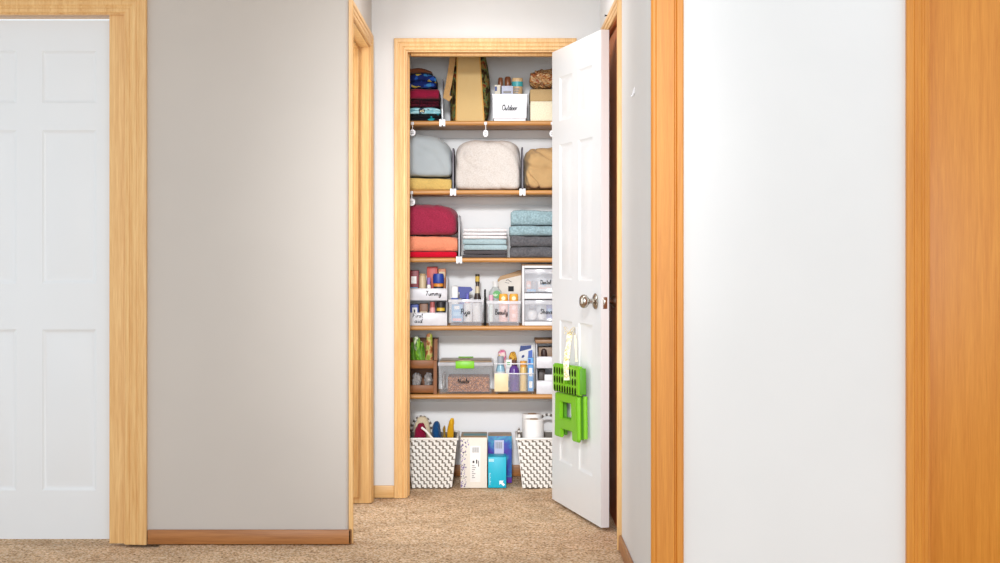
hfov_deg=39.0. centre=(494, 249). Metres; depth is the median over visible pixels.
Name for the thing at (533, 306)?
carton
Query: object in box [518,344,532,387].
carton
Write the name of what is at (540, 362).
bin
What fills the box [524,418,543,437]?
toilet roll
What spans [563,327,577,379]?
ribbon
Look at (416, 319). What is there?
bin
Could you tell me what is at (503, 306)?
shampoo bottle
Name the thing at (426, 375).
plastic bag
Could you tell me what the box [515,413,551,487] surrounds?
woven basket
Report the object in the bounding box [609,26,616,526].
door
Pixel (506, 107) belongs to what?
storage bin
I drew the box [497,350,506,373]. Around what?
pouch
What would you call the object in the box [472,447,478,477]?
print
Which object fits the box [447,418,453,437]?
cloth
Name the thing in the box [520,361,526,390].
bottle
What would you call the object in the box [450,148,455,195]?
divider
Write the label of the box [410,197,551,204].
trim
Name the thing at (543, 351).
jar
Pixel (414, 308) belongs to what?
carton
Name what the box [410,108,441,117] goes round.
folded cloth
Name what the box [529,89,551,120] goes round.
storage box
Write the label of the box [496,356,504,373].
bottle
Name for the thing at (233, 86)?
wall
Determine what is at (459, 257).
divider
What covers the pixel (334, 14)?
wall
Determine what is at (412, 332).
trim
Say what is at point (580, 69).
door
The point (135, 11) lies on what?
trim
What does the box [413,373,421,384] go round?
plastic bag
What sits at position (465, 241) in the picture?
washcloth
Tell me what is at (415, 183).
folded blanket
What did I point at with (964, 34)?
door
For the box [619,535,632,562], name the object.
baseboard
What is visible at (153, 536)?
baseboard
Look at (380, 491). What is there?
baseboard
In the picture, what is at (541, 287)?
carton
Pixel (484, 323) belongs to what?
bookend
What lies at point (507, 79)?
bottle
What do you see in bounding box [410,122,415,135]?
tag
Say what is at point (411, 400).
trim
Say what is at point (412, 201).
tag
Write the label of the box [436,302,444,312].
jar
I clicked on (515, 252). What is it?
bath towel
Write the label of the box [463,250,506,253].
washcloth
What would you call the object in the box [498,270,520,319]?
pouch
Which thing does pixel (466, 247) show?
washcloth
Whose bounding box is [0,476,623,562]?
floor
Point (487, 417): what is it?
wall
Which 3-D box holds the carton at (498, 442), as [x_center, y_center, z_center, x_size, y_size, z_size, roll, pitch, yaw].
[0.024,1.026,6.994,0.117,0.231,0.142,0,0,0]
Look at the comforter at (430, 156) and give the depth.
6.86 m
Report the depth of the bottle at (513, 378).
6.88 m
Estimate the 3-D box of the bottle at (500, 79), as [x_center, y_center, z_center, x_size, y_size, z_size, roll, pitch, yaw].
[0.027,-0.748,6.960,0.029,0.204,0.029,0,0,0]
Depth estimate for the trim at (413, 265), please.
7.13 m
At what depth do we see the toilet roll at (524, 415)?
6.90 m
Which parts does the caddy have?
label panel, rail, rail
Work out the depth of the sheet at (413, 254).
6.87 m
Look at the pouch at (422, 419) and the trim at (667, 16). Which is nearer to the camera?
the trim at (667, 16)
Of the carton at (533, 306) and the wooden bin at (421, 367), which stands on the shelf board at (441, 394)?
the wooden bin at (421, 367)
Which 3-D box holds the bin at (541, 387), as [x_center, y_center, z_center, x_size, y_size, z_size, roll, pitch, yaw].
[0.274,0.638,6.969,0.144,0.124,0.222,0,0,0]
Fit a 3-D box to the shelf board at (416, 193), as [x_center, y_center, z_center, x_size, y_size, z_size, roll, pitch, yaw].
[-0.035,-0.280,6.986,0.926,0.022,0.280,0,0,0]
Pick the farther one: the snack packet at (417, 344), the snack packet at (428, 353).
the snack packet at (428, 353)
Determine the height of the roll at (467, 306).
0.090 m
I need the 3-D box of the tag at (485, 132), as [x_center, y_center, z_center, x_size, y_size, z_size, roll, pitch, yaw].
[-0.045,-0.584,6.840,0.025,0.074,0.010,0,0,0]
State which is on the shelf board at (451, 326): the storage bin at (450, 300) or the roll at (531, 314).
the storage bin at (450, 300)
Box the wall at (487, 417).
[410,55,551,464]
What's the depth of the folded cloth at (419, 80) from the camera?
6.87 m
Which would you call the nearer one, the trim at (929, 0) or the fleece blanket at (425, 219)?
the trim at (929, 0)
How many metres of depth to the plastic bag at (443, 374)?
6.92 m
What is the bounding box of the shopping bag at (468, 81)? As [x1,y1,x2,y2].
[443,57,489,120]
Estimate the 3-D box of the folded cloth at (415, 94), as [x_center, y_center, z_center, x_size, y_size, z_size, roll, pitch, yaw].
[-0.364,-0.763,6.978,0.183,0.052,0.236,0,0,0]
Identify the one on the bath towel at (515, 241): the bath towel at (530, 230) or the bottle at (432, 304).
the bath towel at (530, 230)
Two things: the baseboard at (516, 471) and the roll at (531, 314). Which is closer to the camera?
the roll at (531, 314)
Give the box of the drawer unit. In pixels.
[521,264,551,325]
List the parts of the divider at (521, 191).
divider panel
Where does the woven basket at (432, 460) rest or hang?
on the floor
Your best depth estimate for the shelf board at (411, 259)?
6.85 m
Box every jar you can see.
[419,274,425,287]
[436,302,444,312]
[541,349,546,356]
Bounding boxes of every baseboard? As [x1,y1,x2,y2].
[147,529,351,543]
[374,485,393,497]
[410,465,520,475]
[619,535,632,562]
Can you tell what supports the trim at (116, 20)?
attached to the wall at (233, 86)
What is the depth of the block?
6.88 m
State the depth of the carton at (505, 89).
6.88 m
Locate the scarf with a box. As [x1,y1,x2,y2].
[529,69,551,88]
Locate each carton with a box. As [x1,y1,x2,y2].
[410,270,418,287]
[410,304,418,312]
[420,303,427,312]
[427,267,437,287]
[438,269,445,287]
[452,304,462,321]
[460,432,486,487]
[488,432,511,482]
[488,454,505,487]
[495,85,499,93]
[502,86,512,93]
[506,359,511,389]
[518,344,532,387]
[526,281,530,290]
[528,357,532,390]
[529,303,535,310]
[532,281,536,290]
[538,281,551,290]
[538,346,551,356]
[538,369,544,380]
[544,374,551,380]
[546,305,551,319]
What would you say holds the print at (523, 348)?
attached to the carton at (525, 351)
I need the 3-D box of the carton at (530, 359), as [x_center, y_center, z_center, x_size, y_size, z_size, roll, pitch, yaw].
[0.174,0.607,6.907,0.026,0.162,0.046,0,0,0]
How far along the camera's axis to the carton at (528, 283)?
6.90 m
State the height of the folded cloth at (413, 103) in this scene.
0.039 m
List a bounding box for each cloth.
[410,68,432,75]
[410,73,437,89]
[410,89,440,102]
[410,100,440,109]
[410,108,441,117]
[410,114,440,120]
[414,423,426,437]
[432,421,440,437]
[442,425,445,437]
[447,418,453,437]
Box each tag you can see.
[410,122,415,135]
[410,191,414,205]
[483,122,487,136]
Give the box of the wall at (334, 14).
[320,0,371,529]
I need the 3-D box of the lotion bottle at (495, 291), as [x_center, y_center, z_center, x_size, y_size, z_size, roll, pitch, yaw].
[0.002,0.253,6.988,0.066,0.193,0.046,0,0,0]
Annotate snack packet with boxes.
[410,342,415,359]
[413,336,423,359]
[420,341,424,359]
[425,333,432,359]
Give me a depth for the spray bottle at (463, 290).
6.97 m
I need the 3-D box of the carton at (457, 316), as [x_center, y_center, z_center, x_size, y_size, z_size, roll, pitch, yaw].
[-0.184,0.307,6.899,0.054,0.084,0.051,0,0,0]
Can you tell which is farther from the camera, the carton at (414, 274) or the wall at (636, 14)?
the carton at (414, 274)
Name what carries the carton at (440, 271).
in the bin at (426, 293)
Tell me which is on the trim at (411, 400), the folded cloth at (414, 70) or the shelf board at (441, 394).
the shelf board at (441, 394)
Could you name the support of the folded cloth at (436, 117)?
on the shelf board at (418, 125)
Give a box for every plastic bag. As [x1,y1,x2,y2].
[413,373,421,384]
[424,372,432,384]
[442,373,445,389]
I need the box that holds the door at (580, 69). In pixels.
[552,30,614,527]
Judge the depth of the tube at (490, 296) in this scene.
6.88 m
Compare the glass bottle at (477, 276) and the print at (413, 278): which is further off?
the glass bottle at (477, 276)
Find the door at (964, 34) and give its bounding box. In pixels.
[930,0,999,562]
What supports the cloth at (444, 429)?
in the woven basket at (432, 460)
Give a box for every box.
[438,356,492,382]
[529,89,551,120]
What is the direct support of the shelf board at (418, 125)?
on the trim at (441, 134)
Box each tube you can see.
[489,295,492,321]
[512,78,522,93]
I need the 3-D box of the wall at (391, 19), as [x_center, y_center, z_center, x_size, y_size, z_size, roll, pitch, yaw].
[-0.043,-0.077,6.575,1.093,2.440,0.110,0,0,0]
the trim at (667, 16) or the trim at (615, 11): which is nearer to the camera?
the trim at (667, 16)
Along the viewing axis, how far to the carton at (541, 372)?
6.95 m
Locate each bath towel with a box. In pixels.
[509,225,551,235]
[510,236,551,246]
[510,247,551,257]
[511,210,551,225]
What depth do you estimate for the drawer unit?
6.87 m
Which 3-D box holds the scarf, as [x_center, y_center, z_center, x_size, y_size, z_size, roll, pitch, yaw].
[0.242,-0.841,6.960,0.152,0.103,0.166,0,0,0]
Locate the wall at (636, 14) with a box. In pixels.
[600,0,686,562]
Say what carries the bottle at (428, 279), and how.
in the bin at (426, 293)
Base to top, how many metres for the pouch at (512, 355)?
0.183 m
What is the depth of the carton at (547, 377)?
6.90 m
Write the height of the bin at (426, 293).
0.117 m
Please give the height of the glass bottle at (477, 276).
0.231 m
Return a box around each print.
[411,276,415,283]
[453,312,460,315]
[463,433,486,435]
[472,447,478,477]
[508,286,513,290]
[519,345,530,351]
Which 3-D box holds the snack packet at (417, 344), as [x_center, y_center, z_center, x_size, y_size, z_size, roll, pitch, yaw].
[-0.370,0.495,6.905,0.060,0.144,0.023,0,0,0]
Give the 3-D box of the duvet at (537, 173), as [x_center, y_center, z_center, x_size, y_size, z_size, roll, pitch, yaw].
[0.270,-0.400,6.975,0.260,0.212,0.241,0,0,0]
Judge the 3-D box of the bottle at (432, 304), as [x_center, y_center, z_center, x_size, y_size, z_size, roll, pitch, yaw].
[-0.306,0.308,6.900,0.027,0.110,0.027,0,0,0]
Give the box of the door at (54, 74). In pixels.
[0,20,108,538]
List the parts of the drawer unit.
drawer pull, drawer pull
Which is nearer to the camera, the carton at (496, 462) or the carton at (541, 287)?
the carton at (496, 462)
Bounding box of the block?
[448,374,489,391]
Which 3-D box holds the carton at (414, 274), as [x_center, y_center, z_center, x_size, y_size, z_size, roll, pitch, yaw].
[-0.399,0.171,6.930,0.052,0.141,0.061,0,0,0]
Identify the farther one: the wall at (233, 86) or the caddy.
the caddy
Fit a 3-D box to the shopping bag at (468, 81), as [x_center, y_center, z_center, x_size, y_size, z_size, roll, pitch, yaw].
[-0.138,-0.824,6.975,0.229,0.393,0.225,0,0,0]
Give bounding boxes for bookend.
[483,289,485,325]
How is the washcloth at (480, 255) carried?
on the shelf board at (411, 259)
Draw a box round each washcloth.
[462,254,505,257]
[463,232,505,235]
[463,236,506,238]
[463,239,505,243]
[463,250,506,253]
[464,228,506,231]
[464,245,506,249]
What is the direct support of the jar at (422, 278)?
in the bin at (426, 293)
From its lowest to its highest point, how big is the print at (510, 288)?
0.026 m
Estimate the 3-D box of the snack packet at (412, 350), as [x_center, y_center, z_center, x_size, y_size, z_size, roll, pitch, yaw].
[-0.400,0.509,6.939,0.030,0.114,0.026,0,0,36]
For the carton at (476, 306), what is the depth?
6.88 m
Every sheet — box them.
[410,236,457,250]
[410,251,457,257]
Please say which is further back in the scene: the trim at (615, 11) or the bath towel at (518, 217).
the bath towel at (518, 217)
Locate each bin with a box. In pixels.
[410,276,447,299]
[410,300,447,325]
[410,337,438,393]
[449,299,483,316]
[487,301,520,316]
[492,94,526,120]
[534,337,551,367]
[535,365,551,393]
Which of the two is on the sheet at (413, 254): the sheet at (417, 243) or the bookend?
the sheet at (417, 243)
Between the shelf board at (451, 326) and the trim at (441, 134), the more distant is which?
the trim at (441, 134)
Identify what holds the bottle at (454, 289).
in the storage bin at (450, 300)
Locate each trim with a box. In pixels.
[0,0,146,544]
[0,13,124,543]
[349,0,373,542]
[394,38,576,497]
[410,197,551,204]
[410,262,551,269]
[410,330,551,335]
[410,399,551,401]
[415,130,551,138]
[600,0,621,549]
[609,18,616,38]
[651,0,683,562]
[905,0,928,562]
[929,0,929,562]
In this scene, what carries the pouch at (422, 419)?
in the woven basket at (432, 460)
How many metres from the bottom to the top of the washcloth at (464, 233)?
0.016 m
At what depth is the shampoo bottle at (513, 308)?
6.88 m
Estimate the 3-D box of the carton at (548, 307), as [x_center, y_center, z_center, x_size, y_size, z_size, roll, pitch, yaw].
[0.275,0.304,6.925,0.046,0.072,0.051,0,0,0]
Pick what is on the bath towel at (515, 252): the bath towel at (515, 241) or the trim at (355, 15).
the bath towel at (515, 241)
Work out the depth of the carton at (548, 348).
6.98 m
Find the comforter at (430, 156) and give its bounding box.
[410,134,451,178]
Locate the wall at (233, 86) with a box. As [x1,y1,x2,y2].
[147,0,319,530]
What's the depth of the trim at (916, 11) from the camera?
4.36 m
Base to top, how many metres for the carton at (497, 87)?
0.161 m
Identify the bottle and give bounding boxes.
[427,278,430,287]
[430,302,434,312]
[433,274,443,287]
[451,286,458,319]
[458,287,472,320]
[474,274,480,302]
[489,282,501,320]
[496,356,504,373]
[498,77,502,93]
[499,294,507,321]
[505,77,510,85]
[509,294,517,321]
[509,360,518,390]
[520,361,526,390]
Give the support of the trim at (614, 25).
attached to the wall at (636, 14)
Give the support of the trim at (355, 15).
attached to the wall at (334, 14)
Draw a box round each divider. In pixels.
[439,79,445,126]
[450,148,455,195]
[456,216,461,262]
[519,147,524,195]
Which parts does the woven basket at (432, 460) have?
handle, handle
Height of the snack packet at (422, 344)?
0.117 m
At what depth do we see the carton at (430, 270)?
6.97 m
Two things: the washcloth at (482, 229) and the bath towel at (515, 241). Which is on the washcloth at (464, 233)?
the washcloth at (482, 229)
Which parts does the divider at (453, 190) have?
divider panel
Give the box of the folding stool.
[553,363,587,442]
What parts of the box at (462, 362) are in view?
lid, lid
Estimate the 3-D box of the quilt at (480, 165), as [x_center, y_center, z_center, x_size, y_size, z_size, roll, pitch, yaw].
[-0.035,-0.416,6.979,0.321,0.246,0.238,0,0,0]
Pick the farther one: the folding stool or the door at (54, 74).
the folding stool
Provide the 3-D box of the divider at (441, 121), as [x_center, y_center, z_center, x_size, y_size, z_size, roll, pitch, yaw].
[-0.256,-0.716,6.965,0.029,0.231,0.250,0,0,0]
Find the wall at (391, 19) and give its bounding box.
[372,0,599,484]
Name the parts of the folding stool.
leg panel, leg panel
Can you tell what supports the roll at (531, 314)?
in the drawer unit
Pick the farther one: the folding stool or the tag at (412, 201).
the tag at (412, 201)
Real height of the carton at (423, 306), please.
0.100 m
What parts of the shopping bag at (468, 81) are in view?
handle, panel, panel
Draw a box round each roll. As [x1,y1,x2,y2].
[464,303,471,321]
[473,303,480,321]
[522,413,541,437]
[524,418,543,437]
[527,310,536,319]
[537,312,545,319]
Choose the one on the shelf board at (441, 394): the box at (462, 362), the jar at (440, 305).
the box at (462, 362)
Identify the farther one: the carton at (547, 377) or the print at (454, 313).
the carton at (547, 377)
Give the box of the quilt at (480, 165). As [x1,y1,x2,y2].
[455,140,520,189]
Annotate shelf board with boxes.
[410,121,551,129]
[410,190,551,196]
[410,258,551,261]
[410,323,551,329]
[410,389,551,398]
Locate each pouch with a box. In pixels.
[414,416,430,437]
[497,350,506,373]
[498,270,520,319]
[509,352,516,359]
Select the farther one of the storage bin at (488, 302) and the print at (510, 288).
the print at (510, 288)
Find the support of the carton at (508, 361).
in the caddy
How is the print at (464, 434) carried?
on the carton at (473, 451)
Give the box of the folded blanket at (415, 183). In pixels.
[410,178,451,189]
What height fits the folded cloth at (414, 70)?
0.027 m
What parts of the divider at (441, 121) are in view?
divider panel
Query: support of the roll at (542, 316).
in the drawer unit
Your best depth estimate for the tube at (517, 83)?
6.91 m
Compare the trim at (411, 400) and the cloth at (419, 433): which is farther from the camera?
the trim at (411, 400)
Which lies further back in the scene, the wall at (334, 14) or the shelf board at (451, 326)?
the shelf board at (451, 326)
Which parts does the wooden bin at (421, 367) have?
panel, panel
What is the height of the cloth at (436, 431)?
0.211 m
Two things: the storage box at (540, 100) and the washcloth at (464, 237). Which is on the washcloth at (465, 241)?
the washcloth at (464, 237)
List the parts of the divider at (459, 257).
divider panel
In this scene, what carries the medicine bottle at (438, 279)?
in the bin at (426, 293)
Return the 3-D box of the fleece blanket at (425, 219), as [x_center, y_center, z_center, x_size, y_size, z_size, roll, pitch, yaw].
[-0.333,-0.147,6.979,0.304,0.156,0.244,0,0,0]
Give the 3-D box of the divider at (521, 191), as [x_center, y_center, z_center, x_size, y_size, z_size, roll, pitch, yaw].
[0.133,-0.382,6.965,0.029,0.237,0.250,0,0,0]
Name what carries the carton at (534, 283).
in the drawer unit
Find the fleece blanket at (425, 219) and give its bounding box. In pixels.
[410,204,457,235]
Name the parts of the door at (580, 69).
knob, knob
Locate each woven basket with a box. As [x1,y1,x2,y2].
[410,415,459,487]
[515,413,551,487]
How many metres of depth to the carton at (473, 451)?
6.78 m
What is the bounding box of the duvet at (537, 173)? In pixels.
[523,147,551,189]
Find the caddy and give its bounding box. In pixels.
[494,363,533,392]

